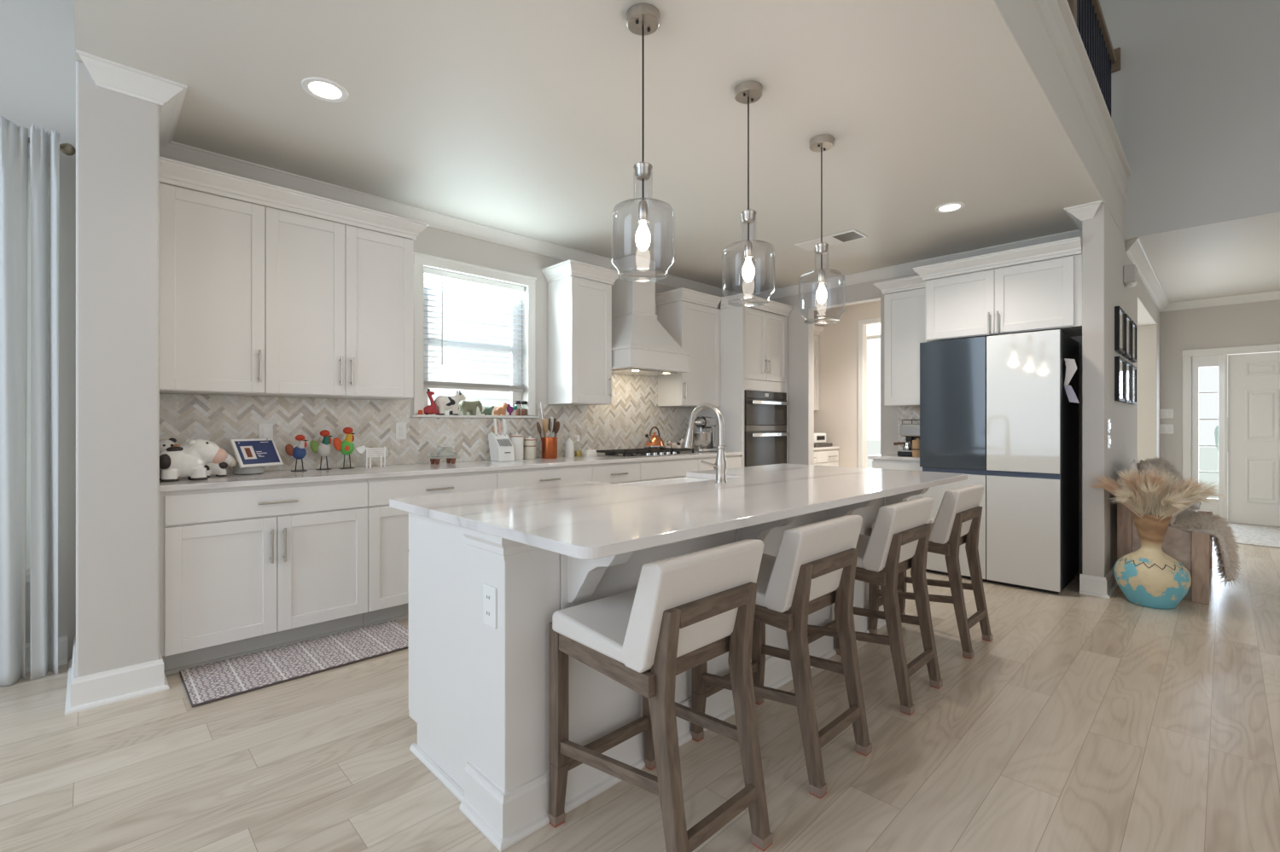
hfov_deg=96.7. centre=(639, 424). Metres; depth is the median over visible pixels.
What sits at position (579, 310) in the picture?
upper cabinet
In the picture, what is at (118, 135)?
wall
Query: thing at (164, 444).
cow figurine
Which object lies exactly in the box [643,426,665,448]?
tea kettle
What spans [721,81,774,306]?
pendant light
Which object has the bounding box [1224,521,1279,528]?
trim
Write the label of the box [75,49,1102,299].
trim
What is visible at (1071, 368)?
note
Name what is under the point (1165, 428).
light switch
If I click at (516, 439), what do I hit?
canister
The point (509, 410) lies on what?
bird figurine
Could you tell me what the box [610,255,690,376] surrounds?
range hood
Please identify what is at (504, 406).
animal figurine
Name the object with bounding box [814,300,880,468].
wall
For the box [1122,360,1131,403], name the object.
picture frame
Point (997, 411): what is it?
refrigerator
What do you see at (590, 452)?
butter dish
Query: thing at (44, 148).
curtain
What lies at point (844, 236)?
grille
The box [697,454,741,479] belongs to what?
base cabinet
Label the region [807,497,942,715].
bar stool
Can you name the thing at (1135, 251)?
trim
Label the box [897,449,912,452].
drip tray
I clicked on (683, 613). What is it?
bar stool
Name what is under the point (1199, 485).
pampas plume
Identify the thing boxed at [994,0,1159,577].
wall
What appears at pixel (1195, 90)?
wall
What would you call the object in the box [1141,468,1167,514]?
pampas plume
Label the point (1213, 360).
window
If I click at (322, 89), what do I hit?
recessed light
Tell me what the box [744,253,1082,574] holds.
wall
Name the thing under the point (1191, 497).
pampas plume
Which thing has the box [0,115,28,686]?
curtain
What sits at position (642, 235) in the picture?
bulb
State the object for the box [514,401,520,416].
spice jar
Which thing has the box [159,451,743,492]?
countertop
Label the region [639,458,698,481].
base cabinet
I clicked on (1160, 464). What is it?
cushion
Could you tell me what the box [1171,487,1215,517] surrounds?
pampas plume
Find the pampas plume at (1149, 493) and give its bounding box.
[1135,480,1164,515]
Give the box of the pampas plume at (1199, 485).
[1160,477,1215,515]
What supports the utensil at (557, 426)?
in the utensil crock
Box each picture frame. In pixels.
[1114,306,1125,354]
[1114,356,1125,401]
[1122,314,1131,359]
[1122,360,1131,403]
[1128,320,1136,362]
[1128,365,1136,404]
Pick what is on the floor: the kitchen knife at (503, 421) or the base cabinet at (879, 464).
the base cabinet at (879, 464)
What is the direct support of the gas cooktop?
in the countertop at (283, 477)
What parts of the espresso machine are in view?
handle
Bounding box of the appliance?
[814,432,832,447]
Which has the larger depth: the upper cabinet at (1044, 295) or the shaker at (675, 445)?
the shaker at (675, 445)
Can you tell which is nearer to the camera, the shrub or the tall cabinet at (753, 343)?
the tall cabinet at (753, 343)
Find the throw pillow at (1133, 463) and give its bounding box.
[1129,459,1139,477]
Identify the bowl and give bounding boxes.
[692,432,711,448]
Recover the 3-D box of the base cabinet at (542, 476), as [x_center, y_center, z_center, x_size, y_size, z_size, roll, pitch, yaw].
[-0.871,0.758,4.354,0.826,0.882,0.650,0,0,-44]
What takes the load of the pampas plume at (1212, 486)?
in the floor vase
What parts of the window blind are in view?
rail, head rail, ladder cord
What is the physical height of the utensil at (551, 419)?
0.322 m
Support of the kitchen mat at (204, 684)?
on the floor
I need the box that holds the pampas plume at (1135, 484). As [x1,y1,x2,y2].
[1117,467,1148,514]
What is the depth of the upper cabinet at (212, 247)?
3.00 m
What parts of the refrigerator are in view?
glass panel, glass panel, door, door, glass panel, glass panel, door, door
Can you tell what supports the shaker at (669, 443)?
on the countertop at (283, 477)
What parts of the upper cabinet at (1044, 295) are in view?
door, handle, crown, handle, door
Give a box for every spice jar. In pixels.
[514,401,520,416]
[520,401,527,415]
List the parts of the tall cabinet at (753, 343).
door, crown, handle, door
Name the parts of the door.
panel, panel, panel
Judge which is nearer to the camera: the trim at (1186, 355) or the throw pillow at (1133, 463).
the throw pillow at (1133, 463)
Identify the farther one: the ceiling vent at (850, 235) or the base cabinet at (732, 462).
the base cabinet at (732, 462)
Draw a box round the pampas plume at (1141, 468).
[1138,468,1158,500]
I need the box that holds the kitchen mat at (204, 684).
[179,620,408,707]
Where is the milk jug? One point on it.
(907, 446)
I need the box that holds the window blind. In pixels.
[423,267,524,392]
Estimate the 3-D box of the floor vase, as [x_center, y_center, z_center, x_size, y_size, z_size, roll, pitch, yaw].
[3.406,0.896,3.791,0.384,0.605,0.384,0,0,-44]
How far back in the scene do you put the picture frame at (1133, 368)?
5.02 m
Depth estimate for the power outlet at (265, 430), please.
3.44 m
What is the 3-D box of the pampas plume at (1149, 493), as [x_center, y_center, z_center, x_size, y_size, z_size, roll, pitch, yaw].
[3.297,0.532,3.682,0.257,0.396,0.141,0,0,-44]
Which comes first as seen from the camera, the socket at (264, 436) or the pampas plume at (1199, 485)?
the socket at (264, 436)
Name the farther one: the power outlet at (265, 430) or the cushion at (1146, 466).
the cushion at (1146, 466)
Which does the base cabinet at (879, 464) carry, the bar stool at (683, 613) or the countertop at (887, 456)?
the countertop at (887, 456)
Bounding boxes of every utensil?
[536,422,541,441]
[540,402,545,437]
[541,418,547,437]
[547,418,556,432]
[550,418,553,437]
[553,421,559,437]
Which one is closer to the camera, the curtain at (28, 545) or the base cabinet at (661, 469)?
the curtain at (28, 545)
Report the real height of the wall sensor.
0.165 m
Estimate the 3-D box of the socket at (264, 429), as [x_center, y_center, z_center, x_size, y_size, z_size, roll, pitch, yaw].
[-2.262,0.036,3.440,0.030,0.030,0.003,0,0,-44]
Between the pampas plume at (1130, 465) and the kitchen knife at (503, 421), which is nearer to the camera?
the pampas plume at (1130, 465)
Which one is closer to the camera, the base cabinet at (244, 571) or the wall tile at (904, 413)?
the base cabinet at (244, 571)
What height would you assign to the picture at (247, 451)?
0.051 m
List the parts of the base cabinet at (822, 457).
drawer, drawer, drawer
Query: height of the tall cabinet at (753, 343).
2.515 m
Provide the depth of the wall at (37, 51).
2.86 m
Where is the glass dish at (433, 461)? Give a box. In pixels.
[428,445,455,465]
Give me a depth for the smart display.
3.23 m
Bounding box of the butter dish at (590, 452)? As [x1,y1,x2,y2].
[581,448,597,456]
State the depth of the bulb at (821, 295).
3.05 m
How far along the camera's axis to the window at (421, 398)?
4.37 m
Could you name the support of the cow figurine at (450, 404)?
on the window at (421, 398)
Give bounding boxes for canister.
[509,432,523,459]
[523,436,535,459]
[912,438,919,457]
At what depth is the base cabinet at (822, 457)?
7.05 m
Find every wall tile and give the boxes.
[159,373,696,472]
[897,407,919,450]
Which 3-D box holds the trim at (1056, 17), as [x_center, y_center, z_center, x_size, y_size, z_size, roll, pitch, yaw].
[1.754,-1.958,2.590,6.194,0.235,0.189,0,0,-44]
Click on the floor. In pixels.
(1085, 723)
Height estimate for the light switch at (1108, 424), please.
0.100 m
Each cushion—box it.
[1135,455,1198,520]
[1137,459,1178,527]
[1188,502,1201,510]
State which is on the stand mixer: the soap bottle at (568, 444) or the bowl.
the bowl
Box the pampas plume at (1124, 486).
[1114,479,1144,513]
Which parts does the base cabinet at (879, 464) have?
drawer, door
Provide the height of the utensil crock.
0.175 m
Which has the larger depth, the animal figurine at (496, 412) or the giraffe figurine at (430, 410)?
the animal figurine at (496, 412)
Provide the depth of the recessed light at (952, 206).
4.01 m
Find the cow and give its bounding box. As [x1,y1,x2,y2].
[354,445,388,468]
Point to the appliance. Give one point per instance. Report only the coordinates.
(819, 439)
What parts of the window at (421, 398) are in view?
sash, sill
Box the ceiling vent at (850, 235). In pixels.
[794,229,867,250]
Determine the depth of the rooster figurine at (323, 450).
3.54 m
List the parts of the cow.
leg, leg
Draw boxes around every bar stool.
[547,539,772,851]
[690,515,872,799]
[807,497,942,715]
[868,484,992,659]
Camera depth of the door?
6.74 m
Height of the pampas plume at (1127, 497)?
0.335 m
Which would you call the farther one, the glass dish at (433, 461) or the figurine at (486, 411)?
the figurine at (486, 411)
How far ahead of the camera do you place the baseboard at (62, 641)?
2.83 m
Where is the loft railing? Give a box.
[1067,0,1120,116]
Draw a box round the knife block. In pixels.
[488,431,514,461]
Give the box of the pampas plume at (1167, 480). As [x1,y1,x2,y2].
[1154,468,1181,514]
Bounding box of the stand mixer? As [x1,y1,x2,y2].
[689,416,718,452]
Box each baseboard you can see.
[25,635,67,673]
[64,634,169,715]
[1079,564,1117,599]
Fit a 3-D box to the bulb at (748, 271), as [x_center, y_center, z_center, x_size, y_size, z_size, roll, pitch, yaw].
[0.495,-0.742,2.598,0.058,0.187,0.058,0,0,-44]
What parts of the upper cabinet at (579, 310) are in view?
crown, door, handle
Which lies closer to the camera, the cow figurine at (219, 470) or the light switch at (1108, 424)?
the cow figurine at (219, 470)
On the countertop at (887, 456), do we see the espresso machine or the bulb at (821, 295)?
the espresso machine
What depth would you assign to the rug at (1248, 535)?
6.08 m
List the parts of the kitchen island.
drawer, door, shoe moulding, corner post, corbel plate, baseboard, corbel plate, corbel plate, corbel plate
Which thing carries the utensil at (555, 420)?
in the utensil crock
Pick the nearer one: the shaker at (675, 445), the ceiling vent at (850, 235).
the ceiling vent at (850, 235)
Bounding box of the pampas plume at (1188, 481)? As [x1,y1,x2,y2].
[1163,474,1210,514]
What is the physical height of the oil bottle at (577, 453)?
0.186 m
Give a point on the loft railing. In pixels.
(1088, 15)
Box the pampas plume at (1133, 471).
[1113,465,1146,500]
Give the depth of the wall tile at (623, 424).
3.97 m
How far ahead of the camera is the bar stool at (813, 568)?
1.97 m
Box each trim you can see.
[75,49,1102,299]
[858,317,880,467]
[1031,0,1131,201]
[1125,237,1279,312]
[1181,343,1279,522]
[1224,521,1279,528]
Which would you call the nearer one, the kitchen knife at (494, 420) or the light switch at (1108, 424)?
the light switch at (1108, 424)
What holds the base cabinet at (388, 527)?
on the floor
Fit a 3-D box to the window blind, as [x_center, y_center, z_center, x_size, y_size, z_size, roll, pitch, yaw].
[-1.296,-0.709,4.475,0.879,0.882,0.066,0,0,-44]
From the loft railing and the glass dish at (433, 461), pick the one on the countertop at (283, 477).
the glass dish at (433, 461)
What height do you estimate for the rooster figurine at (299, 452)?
0.220 m
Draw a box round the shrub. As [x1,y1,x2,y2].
[1214,417,1227,452]
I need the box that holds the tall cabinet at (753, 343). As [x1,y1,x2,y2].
[696,292,793,467]
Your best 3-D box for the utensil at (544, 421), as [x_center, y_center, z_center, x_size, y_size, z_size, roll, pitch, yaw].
[-0.773,0.115,4.687,0.038,0.310,0.070,0,0,-44]
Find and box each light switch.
[1106,418,1111,433]
[1106,435,1111,448]
[1160,408,1173,418]
[1160,424,1173,434]
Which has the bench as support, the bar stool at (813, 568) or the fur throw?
the fur throw
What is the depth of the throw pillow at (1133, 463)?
4.07 m
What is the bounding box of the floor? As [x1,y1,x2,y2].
[0,506,1279,851]
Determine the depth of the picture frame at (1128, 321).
4.76 m
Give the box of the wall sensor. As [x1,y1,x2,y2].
[1122,264,1137,286]
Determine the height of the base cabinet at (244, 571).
0.882 m
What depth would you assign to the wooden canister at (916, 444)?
4.84 m
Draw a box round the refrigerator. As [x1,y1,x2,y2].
[919,329,1078,594]
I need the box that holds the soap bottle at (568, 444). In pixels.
[564,434,573,457]
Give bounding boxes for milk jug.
[902,442,912,450]
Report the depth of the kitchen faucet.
2.77 m
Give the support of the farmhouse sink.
in the island countertop at (584, 520)
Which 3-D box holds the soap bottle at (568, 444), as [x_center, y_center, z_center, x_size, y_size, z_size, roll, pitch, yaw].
[-0.612,0.186,4.913,0.076,0.199,0.076,0,0,-44]
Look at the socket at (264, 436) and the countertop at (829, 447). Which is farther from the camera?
the countertop at (829, 447)
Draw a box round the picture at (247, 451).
[244,448,252,457]
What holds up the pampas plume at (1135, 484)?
in the floor vase
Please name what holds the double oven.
in the tall cabinet at (753, 343)
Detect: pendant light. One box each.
[610,3,674,282]
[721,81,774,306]
[798,134,844,325]
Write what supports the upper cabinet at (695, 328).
attached to the wall at (37, 51)
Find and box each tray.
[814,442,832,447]
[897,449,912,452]
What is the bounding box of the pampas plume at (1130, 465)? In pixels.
[1116,465,1146,483]
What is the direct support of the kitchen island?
on the floor
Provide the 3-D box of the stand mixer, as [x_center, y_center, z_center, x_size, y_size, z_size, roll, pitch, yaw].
[0.681,0.102,5.891,0.382,0.368,0.224,0,0,-44]
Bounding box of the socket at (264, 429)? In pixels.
[262,427,268,432]
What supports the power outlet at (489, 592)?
attached to the kitchen island
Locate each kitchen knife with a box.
[493,418,497,436]
[497,421,501,435]
[501,419,506,435]
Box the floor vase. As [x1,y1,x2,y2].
[1113,512,1191,609]
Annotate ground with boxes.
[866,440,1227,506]
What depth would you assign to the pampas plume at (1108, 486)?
3.88 m
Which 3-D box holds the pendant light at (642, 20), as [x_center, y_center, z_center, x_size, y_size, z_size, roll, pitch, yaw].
[0.011,-1.040,2.131,0.238,0.978,0.238,0,0,-44]
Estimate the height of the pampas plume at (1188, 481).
0.412 m
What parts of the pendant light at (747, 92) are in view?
lamp shade, cord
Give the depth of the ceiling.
2.88 m
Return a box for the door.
[1227,352,1279,526]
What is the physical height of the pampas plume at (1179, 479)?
0.384 m
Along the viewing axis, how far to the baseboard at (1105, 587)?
3.99 m
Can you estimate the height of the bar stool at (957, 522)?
0.856 m
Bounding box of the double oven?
[744,389,789,466]
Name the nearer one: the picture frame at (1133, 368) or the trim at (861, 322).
the picture frame at (1133, 368)
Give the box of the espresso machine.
[893,419,919,456]
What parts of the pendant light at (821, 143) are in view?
lamp shade, cord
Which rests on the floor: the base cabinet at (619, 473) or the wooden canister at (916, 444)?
the base cabinet at (619, 473)
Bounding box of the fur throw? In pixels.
[1172,511,1243,587]
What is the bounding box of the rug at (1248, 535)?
[1227,523,1279,548]
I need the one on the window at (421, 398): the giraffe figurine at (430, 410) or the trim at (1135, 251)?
the giraffe figurine at (430, 410)
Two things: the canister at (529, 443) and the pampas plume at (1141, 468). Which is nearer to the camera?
the pampas plume at (1141, 468)
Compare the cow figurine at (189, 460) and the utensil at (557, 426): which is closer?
the cow figurine at (189, 460)
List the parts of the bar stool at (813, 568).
leg, leg, seat, leg, backrest, rail, leg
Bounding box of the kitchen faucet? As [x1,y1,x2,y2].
[683,403,727,482]
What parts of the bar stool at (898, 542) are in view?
leg, seat, leg, backrest, rail, leg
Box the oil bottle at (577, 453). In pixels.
[574,435,581,456]
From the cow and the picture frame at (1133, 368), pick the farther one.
the picture frame at (1133, 368)
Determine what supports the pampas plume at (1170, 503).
in the floor vase
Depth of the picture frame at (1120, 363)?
4.37 m
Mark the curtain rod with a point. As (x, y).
(66, 148)
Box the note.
[1064,358,1079,403]
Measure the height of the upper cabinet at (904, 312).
1.149 m
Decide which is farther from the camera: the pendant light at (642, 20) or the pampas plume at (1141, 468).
the pampas plume at (1141, 468)
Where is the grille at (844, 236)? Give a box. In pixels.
[832,232,863,242]
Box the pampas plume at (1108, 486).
[1088,474,1137,513]
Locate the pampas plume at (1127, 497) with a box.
[1107,484,1151,517]
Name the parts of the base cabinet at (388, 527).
door, drawer, handle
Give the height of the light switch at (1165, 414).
0.120 m
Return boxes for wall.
[0,0,720,662]
[75,60,159,677]
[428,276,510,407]
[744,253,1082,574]
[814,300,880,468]
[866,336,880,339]
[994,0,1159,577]
[1099,0,1279,238]
[1159,299,1279,478]
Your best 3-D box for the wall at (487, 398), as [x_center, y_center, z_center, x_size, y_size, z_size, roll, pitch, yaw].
[-3.628,-1.800,8.038,18.000,8.000,0.215,0,0,-44]
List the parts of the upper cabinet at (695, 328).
crown, door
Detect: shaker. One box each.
[663,441,671,448]
[671,439,684,448]
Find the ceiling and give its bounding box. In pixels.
[74,0,1279,337]
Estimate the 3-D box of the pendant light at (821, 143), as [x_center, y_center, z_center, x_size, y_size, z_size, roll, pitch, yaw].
[0.980,-1.040,3.069,0.238,0.978,0.238,0,0,-44]
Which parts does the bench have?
post, panel, post, post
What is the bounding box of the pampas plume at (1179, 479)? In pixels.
[1158,478,1197,513]
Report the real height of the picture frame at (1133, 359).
0.335 m
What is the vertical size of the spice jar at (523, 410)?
0.122 m
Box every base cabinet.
[159,479,368,675]
[362,471,497,627]
[495,465,592,488]
[590,461,640,483]
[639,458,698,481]
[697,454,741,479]
[814,448,838,466]
[872,459,922,500]
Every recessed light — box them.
[301,76,348,102]
[934,202,965,213]
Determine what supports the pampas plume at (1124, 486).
in the floor vase
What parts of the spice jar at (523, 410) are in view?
lid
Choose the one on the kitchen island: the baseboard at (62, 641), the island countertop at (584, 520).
the island countertop at (584, 520)
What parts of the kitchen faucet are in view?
lever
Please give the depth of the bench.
3.88 m
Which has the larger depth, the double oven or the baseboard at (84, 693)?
the double oven
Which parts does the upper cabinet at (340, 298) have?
door, handle, crown, handle, door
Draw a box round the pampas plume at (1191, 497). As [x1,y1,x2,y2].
[1161,482,1218,516]
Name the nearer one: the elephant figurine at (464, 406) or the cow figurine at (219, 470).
the cow figurine at (219, 470)
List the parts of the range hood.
collar trim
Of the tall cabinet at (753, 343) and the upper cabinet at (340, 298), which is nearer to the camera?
the upper cabinet at (340, 298)
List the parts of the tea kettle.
spout, handle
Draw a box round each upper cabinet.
[159,156,267,395]
[255,183,429,400]
[541,259,622,405]
[655,287,721,407]
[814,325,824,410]
[873,274,926,407]
[913,236,1082,342]
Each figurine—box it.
[159,438,180,453]
[159,439,226,482]
[204,453,238,477]
[285,435,308,471]
[309,430,332,470]
[332,427,354,469]
[423,389,439,414]
[434,390,465,415]
[458,400,482,415]
[482,406,494,415]
[493,407,500,415]
[496,402,507,415]
[506,404,517,415]
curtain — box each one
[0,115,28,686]
[29,123,59,680]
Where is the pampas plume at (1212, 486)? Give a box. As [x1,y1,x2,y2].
[1172,480,1227,516]
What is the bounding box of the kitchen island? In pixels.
[408,479,929,851]
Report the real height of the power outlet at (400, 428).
0.118 m
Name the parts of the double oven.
vent trim, door, door, control panel, handle, handle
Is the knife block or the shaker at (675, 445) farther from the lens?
the shaker at (675, 445)
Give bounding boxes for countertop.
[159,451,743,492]
[389,463,967,559]
[814,446,839,450]
[867,453,919,461]
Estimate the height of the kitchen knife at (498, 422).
0.150 m
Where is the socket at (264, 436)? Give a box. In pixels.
[262,434,268,438]
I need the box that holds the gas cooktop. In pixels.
[596,448,697,458]
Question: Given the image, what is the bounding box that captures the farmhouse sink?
[616,477,712,487]
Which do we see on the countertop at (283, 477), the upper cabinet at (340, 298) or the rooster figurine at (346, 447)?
the rooster figurine at (346, 447)
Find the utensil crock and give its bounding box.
[541,436,557,459]
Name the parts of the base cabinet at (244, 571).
door, drawer, handle, handle, handle, door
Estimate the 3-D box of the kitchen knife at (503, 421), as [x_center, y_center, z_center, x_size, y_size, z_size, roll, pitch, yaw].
[-1.062,0.049,4.449,0.021,0.170,0.039,0,0,-44]
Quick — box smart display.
[229,438,283,475]
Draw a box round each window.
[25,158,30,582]
[410,251,539,418]
[1191,354,1223,521]
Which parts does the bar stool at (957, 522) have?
leg, leg, seat, backrest, leg, rail, leg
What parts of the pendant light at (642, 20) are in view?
lamp shade, cord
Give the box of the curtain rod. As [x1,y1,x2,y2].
[28,137,75,156]
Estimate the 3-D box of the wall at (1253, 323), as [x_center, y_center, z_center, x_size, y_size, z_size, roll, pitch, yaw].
[7.417,-0.165,6.681,0.150,2.730,2.645,0,0,-44]
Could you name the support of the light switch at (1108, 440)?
attached to the wall at (1134, 433)
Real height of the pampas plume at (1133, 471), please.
0.466 m
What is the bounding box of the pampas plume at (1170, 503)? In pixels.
[1150,490,1189,521]
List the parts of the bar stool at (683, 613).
leg, seat, leg, leg, backrest, rail, leg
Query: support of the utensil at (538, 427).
in the utensil crock
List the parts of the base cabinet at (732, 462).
drawer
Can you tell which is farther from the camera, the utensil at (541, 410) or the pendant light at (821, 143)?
the utensil at (541, 410)
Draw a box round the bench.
[1117,478,1212,605]
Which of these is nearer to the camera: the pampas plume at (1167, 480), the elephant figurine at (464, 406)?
the pampas plume at (1167, 480)
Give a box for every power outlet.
[258,423,273,438]
[395,423,406,439]
[482,583,496,629]
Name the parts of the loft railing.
newel post, handrail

